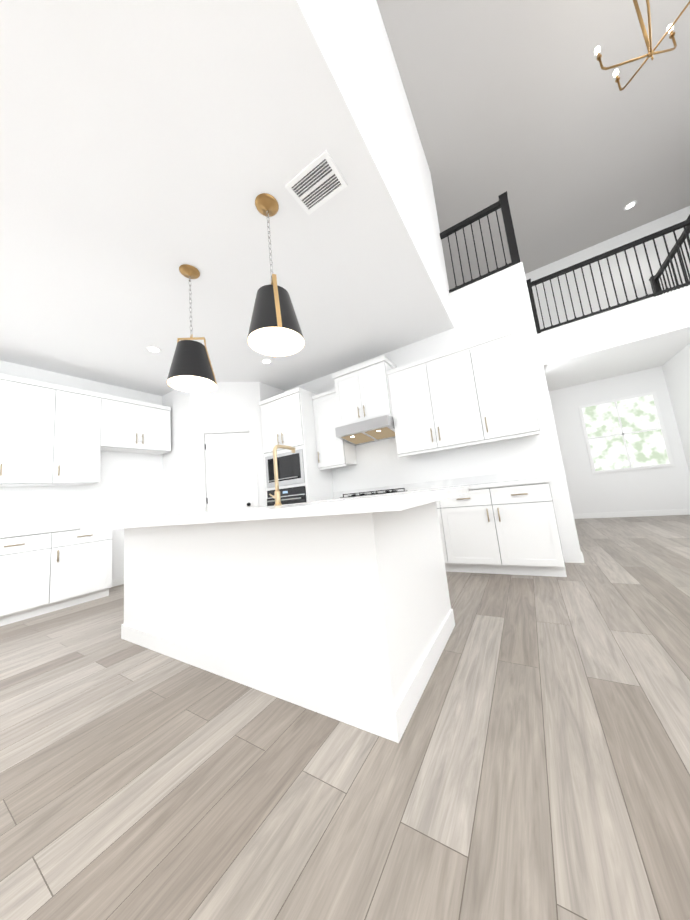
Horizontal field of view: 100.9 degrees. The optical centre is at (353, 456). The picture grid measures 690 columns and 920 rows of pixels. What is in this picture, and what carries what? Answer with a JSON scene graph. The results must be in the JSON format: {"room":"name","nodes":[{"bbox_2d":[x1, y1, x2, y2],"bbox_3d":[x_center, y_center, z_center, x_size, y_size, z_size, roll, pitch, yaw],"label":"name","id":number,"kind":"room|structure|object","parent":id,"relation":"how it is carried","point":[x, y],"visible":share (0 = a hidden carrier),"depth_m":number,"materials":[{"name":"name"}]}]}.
{"room":"kitchen","nodes":[
{"label":"kitchen","id":0,"kind":"room"},
{"bbox_2d":[0,360,163,578],"bbox_3d":[-4.204,-0.980,3.721,0.120,5.650,13.120,-10,-9,30],"label":"wall","id":1,"kind":"structure","parent":0,"point":[125,477],"depth_m":4.11,"materials":[{"name":"white paint"}]},
{"bbox_2d":[0,374,11,485],"bbox_3d":[-4.202,-0.310,3.046,0.350,1.250,0.572,-10,-9,30],"label":"upper cabinet","id":2,"kind":"object","parent":1,"relation":"attached to","point":[5,380],"depth_m":3.20,"materials":[{"name":"white paint"}]},
{"bbox_2d":[0,376,63,486],"bbox_3d":[-3.970,-0.283,3.430,0.350,1.250,0.572,-10,-9,30],"label":"upper cabinet","id":3,"kind":"object","parent":1,"relation":"attached to","point":[54,435],"depth_m":3.40,"materials":[{"name":"white paint"}]},
{"bbox_2d":[60,386,107,485],"bbox_3d":[-3.737,-0.255,3.814,0.350,1.250,0.572,-10,-9,30],"label":"upper cabinet","id":4,"kind":"object","parent":1,"relation":"attached to","point":[85,412],"depth_m":3.77,"materials":[{"name":"white paint"}]},
{"bbox_2d":[112,577,123,586],"bbox_3d":[-5.163,1.591,1.177,0.013,0.100,8.100,-10,-9,30],"label":"baseboard","id":5,"kind":"structure","parent":1,"relation":"attached to","point":[118,581],"depth_m":4.10,"materials":[{"name":"white paint"}]},
{"bbox_2d":[108,395,170,453],"bbox_3d":[-3.411,-0.460,4.427,0.350,0.750,0.911,-10,-9,30],"label":"upper cabinet","id":6,"kind":"object","parent":1,"relation":"attached to","point":[134,426],"depth_m":4.33,"materials":[{"name":"white paint"}]},
{"bbox_2d":[162,382,284,516],"bbox_3d":[-2.180,0.327,4.995,1.630,3.000,1.350,-10,-9,30],"label":"wall","id":7,"kind":"structure","parent":0,"point":[228,404],"depth_m":4.64,"materials":[{"name":"white paint"}]},
{"bbox_2d":[198,427,258,512],"bbox_3d":[-1.943,0.635,4.512,0.840,2.215,0.138,-4,-8,-14],"label":"door frame","id":8,"kind":"structure","parent":7,"relation":"attached to","point":[202,468],"depth_m":4.53,"materials":[{"name":"white paint"}]},
{"bbox_2d":[205,432,253,511],"bbox_3d":[-1.934,0.668,4.503,0.530,2.122,0.518,-10,-9,30],"label":"pantry door","id":9,"kind":"structure","parent":7,"relation":"in","point":[229,485],"depth_m":4.55,"materials":[{"name":"white paint"}]},
{"bbox_2d":[0,0,453,395],"bbox_3d":[-3.259,-2.886,1.207,4.850,2.550,9.570,-10,-9,30],"label":"ceiling","id":10,"kind":"structure","parent":0,"point":[148,148],"depth_m":1.96,"materials":[{"name":"white paint"}]},
{"bbox_2d":[145,346,161,352],"bbox_3d":[-2.513,-1.347,3.590,0.176,0.004,0.176,-10,-9,30],"label":"recessed light","id":11,"kind":"object","parent":10,"relation":"in","point":[153,349],"visible":1,"depth_m":3.59,"materials":[{"name":"white paint"}]},
{"bbox_2d":[166,264,216,392],"bbox_3d":[-1.371,-1.099,2.412,0.364,1.037,0.364,-10,-9,30],"label":"pendant light","id":12,"kind":"object","parent":10,"relation":"hanging from","point":[191,370],"visible":1,"depth_m":2.33,"materials":[{"name":"black metal"}]},
{"bbox_2d":[260,358,272,363],"bbox_3d":[-1.269,-1.397,4.175,0.176,0.004,0.176,-10,-9,30],"label":"recessed light","id":13,"kind":"object","parent":10,"relation":"in","point":[266,361],"visible":1,"depth_m":4.17,"materials":[{"name":"white paint"}]},
{"bbox_2d":[247,193,304,356],"bbox_3d":[-0.551,-1.248,1.926,0.364,1.037,0.364,-10,-9,30],"label":"pendant light","id":14,"kind":"object","parent":10,"relation":"hanging from","point":[275,330],"visible":1,"depth_m":1.88,"materials":[{"name":"black metal"}]},
{"bbox_2d":[285,150,346,215],"bbox_3d":[-0.245,-1.803,1.897,0.340,0.013,0.240,-10,-9,30],"label":"ceiling vent","id":15,"kind":"object","parent":10,"relation":"in","point":[315,184],"visible":1,"depth_m":1.89,"materials":[{"name":"white metal"}]},
{"bbox_2d":[0,515,689,919],"bbox_3d":[-0.143,1.172,1.153,9.100,0.100,13.200,-10,-9,30],"label":"floor","id":16,"kind":"structure","parent":0,"point":[532,763],"depth_m":0.98,"materials":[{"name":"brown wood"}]},
{"bbox_2d":[0,533,59,625],"bbox_3d":[-3.740,1.305,3.059,0.620,0.876,0.672,-10,-9,30],"label":"base cabinet","id":17,"kind":"object","parent":16,"relation":"on","point":[46,570],"depth_m":3.01,"materials":[{"name":"white paint"}]},
{"bbox_2d":[0,521,114,536],"bbox_3d":[-4.226,0.798,2.376,0.640,0.040,3.420,-10,-9,30],"label":"countertop","id":18,"kind":"structure","parent":17,"relation":"on","point":[22,533],"depth_m":3.12,"materials":[{"name":"white stone"}]},
{"bbox_2d":[60,529,111,608],"bbox_3d":[-3.472,1.337,3.503,0.620,0.876,0.611,-10,-9,30],"label":"base cabinet","id":19,"kind":"object","parent":16,"relation":"on","point":[85,556],"depth_m":3.39,"materials":[{"name":"white paint"}]},
{"bbox_2d":[120,499,454,742],"bbox_3d":[-0.609,0.864,2.180,2.373,0.876,1.058,-10,-9,30],"label":"kitchen island","id":20,"kind":"object","parent":16,"relation":"on","point":[341,610],"depth_m":1.44,"materials":[{"name":"white paint"}]},
{"bbox_2d":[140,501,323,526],"bbox_3d":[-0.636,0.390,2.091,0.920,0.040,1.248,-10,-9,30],"label":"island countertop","id":21,"kind":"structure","parent":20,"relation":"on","point":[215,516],"depth_m":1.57,"materials":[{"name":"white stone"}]},
{"bbox_2d":[269,445,294,505],"bbox_3d":[-0.575,0.149,2.326,0.118,0.485,0.260,-10,-9,30],"label":"faucet","id":22,"kind":"object","parent":21,"relation":"on","point":[277,496],"visible":1,"depth_m":2.22,"materials":[{"name":"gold metal"}]},
{"bbox_2d":[232,487,467,522],"bbox_3d":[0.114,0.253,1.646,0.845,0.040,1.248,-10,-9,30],"label":"island countertop","id":23,"kind":"structure","parent":20,"relation":"on","point":[368,505],"depth_m":1.13,"materials":[{"name":"white stone"}]},
{"bbox_2d":[259,387,333,503],"bbox_3d":[-0.899,0.335,4.606,0.873,2.620,0.684,-10,-9,30],"label":"tall cabinet","id":24,"kind":"object","parent":16,"relation":"on","point":[287,418],"visible":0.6,"depth_m":4.39,"materials":[{"name":"white paint"}]},
{"bbox_2d":[265,449,304,487],"bbox_3d":[-0.941,0.206,4.575,0.777,0.498,0.558,-10,-9,30],"label":"built-in microwave","id":25,"kind":"object","parent":24,"relation":"in","point":[290,464],"visible":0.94,"depth_m":4.33,"materials":[{"name":"black glass"}]},
{"bbox_2d":[266,486,306,505],"bbox_3d":[-0.884,0.841,4.475,0.777,0.699,0.591,-10,-9,30],"label":"built-in oven","id":26,"kind":"object","parent":24,"relation":"in","point":[292,495],"visible":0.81,"depth_m":4.25,"materials":[{"name":"black glass"}]},
{"bbox_2d":[436,499,456,571],"bbox_3d":[0.911,0.885,3.508,0.672,0.875,0.620,-10,-9,30],"label":"base cabinet","id":27,"kind":"object","parent":16,"relation":"on","point":[443,513],"depth_m":3.10,"materials":[{"name":"white paint"}]},
{"bbox_2d":[445,480,566,576],"bbox_3d":[1.557,0.767,3.125,1.092,0.875,0.620,-10,-9,30],"label":"base cabinet","id":28,"kind":"object","parent":16,"relation":"on","point":[502,523],"depth_m":2.80,"materials":[{"name":"white paint"}]},
{"bbox_2d":[309,476,550,501],"bbox_3d":[0.757,0.452,3.621,2.892,0.040,0.640,-10,-9,30],"label":"countertop","id":29,"kind":"structure","parent":28,"relation":"on","point":[540,479],"depth_m":2.92,"materials":[{"name":"white stone"}]},
{"bbox_2d":[340,488,406,497],"bbox_3d":[0.278,0.492,3.879,0.780,0.047,0.490,-10,-9,30],"label":"cooktop","id":30,"kind":"object","parent":29,"relation":"in","point":[374,492],"visible":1,"depth_m":3.71,"materials":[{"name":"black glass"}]},
{"bbox_2d":[285,262,582,562],"bbox_3d":[-0.125,-0.185,4.649,5.570,3.500,0.120,-10,-9,30],"label":"wall","id":31,"kind":"structure","parent":0,"point":[494,304],"depth_m":3.59,"materials":[{"name":"white paint"}]},
{"bbox_2d":[312,389,356,469],"bbox_3d":[-0.306,-0.403,4.475,0.492,1.180,0.386,-10,-9,30],"label":"upper cabinet","id":32,"kind":"object","parent":31,"relation":"attached to","point":[333,451],"visible":0.88,"depth_m":4.35,"materials":[{"name":"white paint"}]},
{"bbox_2d":[332,355,396,426],"bbox_3d":[0.197,-0.870,4.163,0.860,0.835,0.456,-10,-9,30],"label":"upper cabinet","id":33,"kind":"object","parent":31,"relation":"attached to","point":[362,390],"visible":0.79,"depth_m":3.98,"materials":[{"name":"white paint"}]},
{"bbox_2d":[335,415,394,445],"bbox_3d":[0.233,-0.356,4.065,0.816,0.208,0.517,-10,-9,30],"label":"range hood","id":34,"kind":"object","parent":33,"relation":"attached to","point":[370,430],"visible":0.98,"depth_m":3.92,"materials":[{"name":"silver metal"}]},
{"bbox_2d":[333,468,544,499],"bbox_3d":[0.912,0.403,3.898,2.892,0.099,0.012,-10,-9,30],"label":"backsplash","id":35,"kind":"structure","parent":31,"relation":"attached to","point":[532,474],"depth_m":3.59,"materials":[{"name":"white tile"}]},
{"bbox_2d":[387,342,494,455],"bbox_3d":[1.083,-0.669,3.673,1.115,1.150,0.350,-10,-9,30],"label":"upper cabinet","id":36,"kind":"object","parent":31,"relation":"attached to","point":[478,392],"depth_m":3.49,"materials":[{"name":"white paint"}]},
{"bbox_2d":[439,191,519,292],"bbox_3d":[1.639,-2.768,3.765,0.857,0.998,0.099,-10,-9,30],"label":"gallery railing","id":37,"kind":"object","parent":31,"relation":"on","point":[502,203],"depth_m":3.67,"materials":[{"name":"black metal"}]},
{"bbox_2d":[475,327,539,441],"bbox_3d":[1.702,-0.782,3.306,0.586,1.150,0.350,-10,-9,30],"label":"upper cabinet","id":38,"kind":"object","parent":31,"relation":"attached to","point":[511,411],"depth_m":3.12,"materials":[{"name":"white paint"}]},
{"bbox_2d":[376,0,689,289],"bbox_3d":[-0.738,-4.401,1.867,8.940,0.100,13.120,-10,-9,30],"label":"ceiling","id":39,"kind":"structure","parent":0,"point":[549,127],"depth_m":3.72,"materials":[{"name":"paint"}]},
{"bbox_2d":[624,200,636,209],"bbox_3d":[4.965,-4.500,5.108,0.176,0.004,0.176,-10,-9,30],"label":"recessed light","id":40,"kind":"object","parent":39,"relation":"in","point":[630,205],"visible":1,"depth_m":5.11,"materials":[{"name":"white paint"}]},
{"bbox_2d":[594,0,689,90],"bbox_3d":[2.422,-3.949,2.479,0.595,1.269,0.609,-10,-9,30],"label":"chandelier","id":41,"kind":"object","parent":39,"relation":"hanging from","point":[651,52],"visible":1,"depth_m":2.44,"materials":[{"name":"brown metal"}]},
{"bbox_2d":[528,206,689,513],"bbox_3d":[2.906,-1.266,7.048,8.640,5.650,0.120,-10,-9,30],"label":"wall","id":42,"kind":"structure","parent":0,"point":[659,488],"depth_m":5.64,"materials":[{"name":"white paint"}]},
{"bbox_2d":[578,391,673,473],"bbox_3d":[5.208,-0.437,5.505,1.150,1.400,0.028,-10,-9,30],"label":"window","id":43,"kind":"structure","parent":42,"relation":"in","point":[625,433],"depth_m":5.49,"materials":[{"name":"white glass"}]},
{"bbox_2d":[573,509,689,518],"bbox_3d":[5.099,1.111,5.470,2.080,0.100,0.013,-10,-9,30],"label":"baseboard","id":44,"kind":"structure","parent":42,"relation":"attached to","point":[675,511],"depth_m":5.36,"materials":[{"name":"white paint"}]},
{"bbox_2d":[537,286,689,390],"bbox_3d":[1.970,-1.547,5.556,8.700,0.560,3.430,-10,-9,30],"label":"ceiling","id":45,"kind":"structure","parent":0,"point":[652,332],"depth_m":4.42,"materials":[{"name":"white paint"}]},
{"bbox_2d":[526,214,689,333],"bbox_3d":[3.908,-2.697,4.377,2.079,0.998,0.099,-10,-9,30],"label":"gallery railing","id":46,"kind":"object","parent":45,"relation":"on","point":[654,280],"depth_m":4.38,"materials":[{"name":"black metal"}]},
{"bbox_2d":[662,343,689,472],"bbox_3d":[5.014,-0.735,3.672,0.160,3.280,3.398,-10,-9,30],"label":"wall","id":47,"kind":"structure","parent":0,"point":[676,369],"depth_m":4.90,"materials":[{"name":"white paint"}]}
]}

